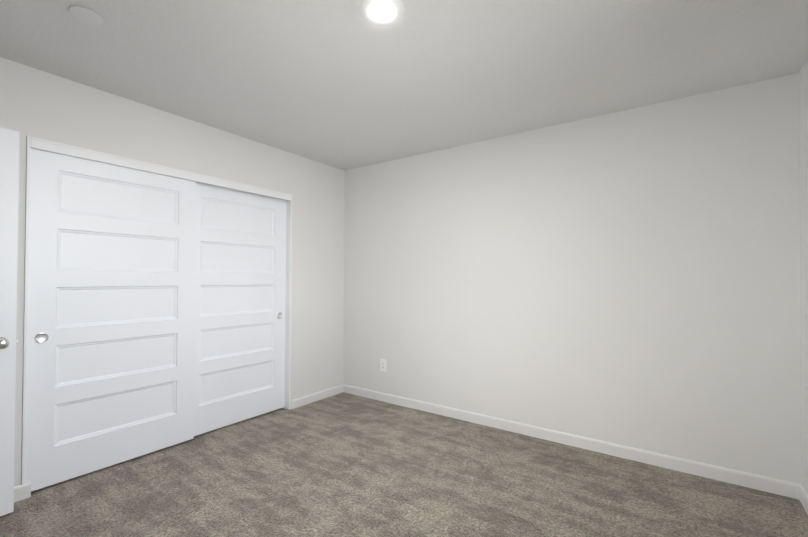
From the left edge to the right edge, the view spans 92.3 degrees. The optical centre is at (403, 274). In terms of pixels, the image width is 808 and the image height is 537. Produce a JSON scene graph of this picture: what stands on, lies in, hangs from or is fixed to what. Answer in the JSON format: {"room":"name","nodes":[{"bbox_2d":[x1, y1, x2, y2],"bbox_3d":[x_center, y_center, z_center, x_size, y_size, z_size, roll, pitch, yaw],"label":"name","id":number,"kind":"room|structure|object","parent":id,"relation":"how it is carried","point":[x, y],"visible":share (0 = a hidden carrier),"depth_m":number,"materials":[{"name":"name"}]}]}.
{"room":"empty bedroom","nodes":[
{"label":"empty bedroom","id":0,"kind":"room"},
{"bbox_2d":[0,57,344,486],"bbox_3d":[-1.737,0.051,2.988,0.120,2.500,3.753,0,-1,35],"label":"wall","id":1,"kind":"structure","parent":0,"point":[37,103],"depth_m":3.17,"materials":[{"name":"paint"}]},
{"bbox_2d":[14,482,30,502],"bbox_3d":[-2.434,1.242,1.877,0.013,0.085,0.923,0,-1,35],"label":"baseboard","id":2,"kind":"structure","parent":1,"relation":"attached to","point":[21,492],"depth_m":2.22,"materials":[{"name":"paint"}]},
{"bbox_2d":[25,148,195,491],"bbox_3d":[-1.930,0.256,2.664,0.038,2.044,0.962,0,-1,35],"label":"sliding door","id":3,"kind":"structure","parent":1,"relation":"in","point":[111,322],"depth_m":2.58,"materials":[{"name":"paint"}]},
{"bbox_2d":[21,136,291,484],"bbox_3d":[-1.693,0.256,3.044,0.128,2.092,1.890,0,-1,35],"label":"trim","id":4,"kind":"structure","parent":1,"relation":"attached to","point":[55,147],"depth_m":2.71,"materials":[{"name":"paint"}]},
{"bbox_2d":[194,182,285,435],"bbox_3d":[-1.450,0.267,3.419,0.038,2.044,0.962,0,-1,35],"label":"sliding door","id":5,"kind":"structure","parent":1,"relation":"in","point":[240,303],"depth_m":3.40,"materials":[{"name":"paint"}]},
{"bbox_2d":[291,384,342,408],"bbox_3d":[-0.885,1.275,4.078,0.013,0.085,0.720,0,-1,35],"label":"baseboard","id":6,"kind":"structure","parent":1,"relation":"attached to","point":[308,399],"depth_m":4.02,"materials":[{"name":"paint"}]},
{"bbox_2d":[0,392,807,536],"bbox_3d":[-0.910,1.338,1.543,4.790,0.100,5.233,0,-1,35],"label":"floor","id":7,"kind":"structure","parent":0,"point":[343,464],"depth_m":2.33,"materials":[{"name":"carpet"}]},
{"bbox_2d":[0,0,807,169],"bbox_3d":[-0.898,-1.262,1.573,4.790,0.100,5.233,0,-1,35],"label":"ceiling","id":8,"kind":"structure","parent":0,"point":[343,84],"depth_m":2.17,"materials":[{"name":"white paint"}]},
{"bbox_2d":[69,6,103,24],"bbox_3d":[-1.479,-1.207,1.809,0.126,0.010,0.126,0,-1,35],"label":"smoke detector","id":9,"kind":"object","parent":8,"relation":"attached to","point":[86,15],"visible":1,"depth_m":1.80,"materials":[{"name":"white plastic"}]},
{"bbox_2d":[359,0,404,25],"bbox_3d":[-0.100,-1.200,1.774,0.209,0.012,0.209,0,-1,35],"label":"recessed light","id":10,"kind":"object","parent":8,"relation":"in","point":[383,12],"visible":1,"depth_m":1.77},
{"bbox_2d":[343,73,801,484],"bbox_3d":[0.858,0.067,3.383,3.910,2.500,0.120,0,-1,35],"label":"wall","id":11,"kind":"structure","parent":0,"point":[629,277],"depth_m":2.86,"materials":[{"name":"paint"}]},
{"bbox_2d":[380,359,386,371],"bbox_3d":[-0.215,0.948,4.046,0.080,0.124,0.009,0,-1,35],"label":"electrical outlet plate","id":12,"kind":"object","parent":11,"relation":"attached to","point":[383,364],"visible":1,"depth_m":4.04,"materials":[{"name":"white plastic"}]},
{"bbox_2d":[343,384,800,498],"bbox_3d":[0.814,1.274,3.315,3.670,0.085,0.013,0,-1,35],"label":"baseboard","id":13,"kind":"structure","parent":11,"relation":"attached to","point":[764,483],"depth_m":2.84,"materials":[{"name":"paint"}]},
{"bbox_2d":[799,58,807,493],"bbox_3d":[1.327,0.039,0.758,0.120,2.500,3.633,0,-1,35],"label":"wall","id":14,"kind":"structure","parent":0,"point":[803,126],"depth_m":2.21,"materials":[{"name":"paint"}]},
{"bbox_2d":[799,485,807,514],"bbox_3d":[1.302,1.247,0.831,0.013,0.085,3.513,0,-1,35],"label":"baseboard","id":15,"kind":"structure","parent":14,"relation":"attached to","point":[803,496],"depth_m":2.18,"materials":[{"name":"paint"}]},
{"bbox_3d":[-1.282,0.023,0.447,3.790,2.500,0.120,0,-1,35],"label":"wall","id":16,"kind":"structure","parent":0,"visible":0},
{"bbox_2d":[0,127,19,515],"bbox_3d":[-2.332,0.244,1.763,0.171,2.040,0.842,0,-1,35],"label":"entry door","id":17,"kind":"structure","parent":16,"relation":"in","point":[9,169],"depth_m":2.06,"materials":[{"name":"paint"}]}
]}

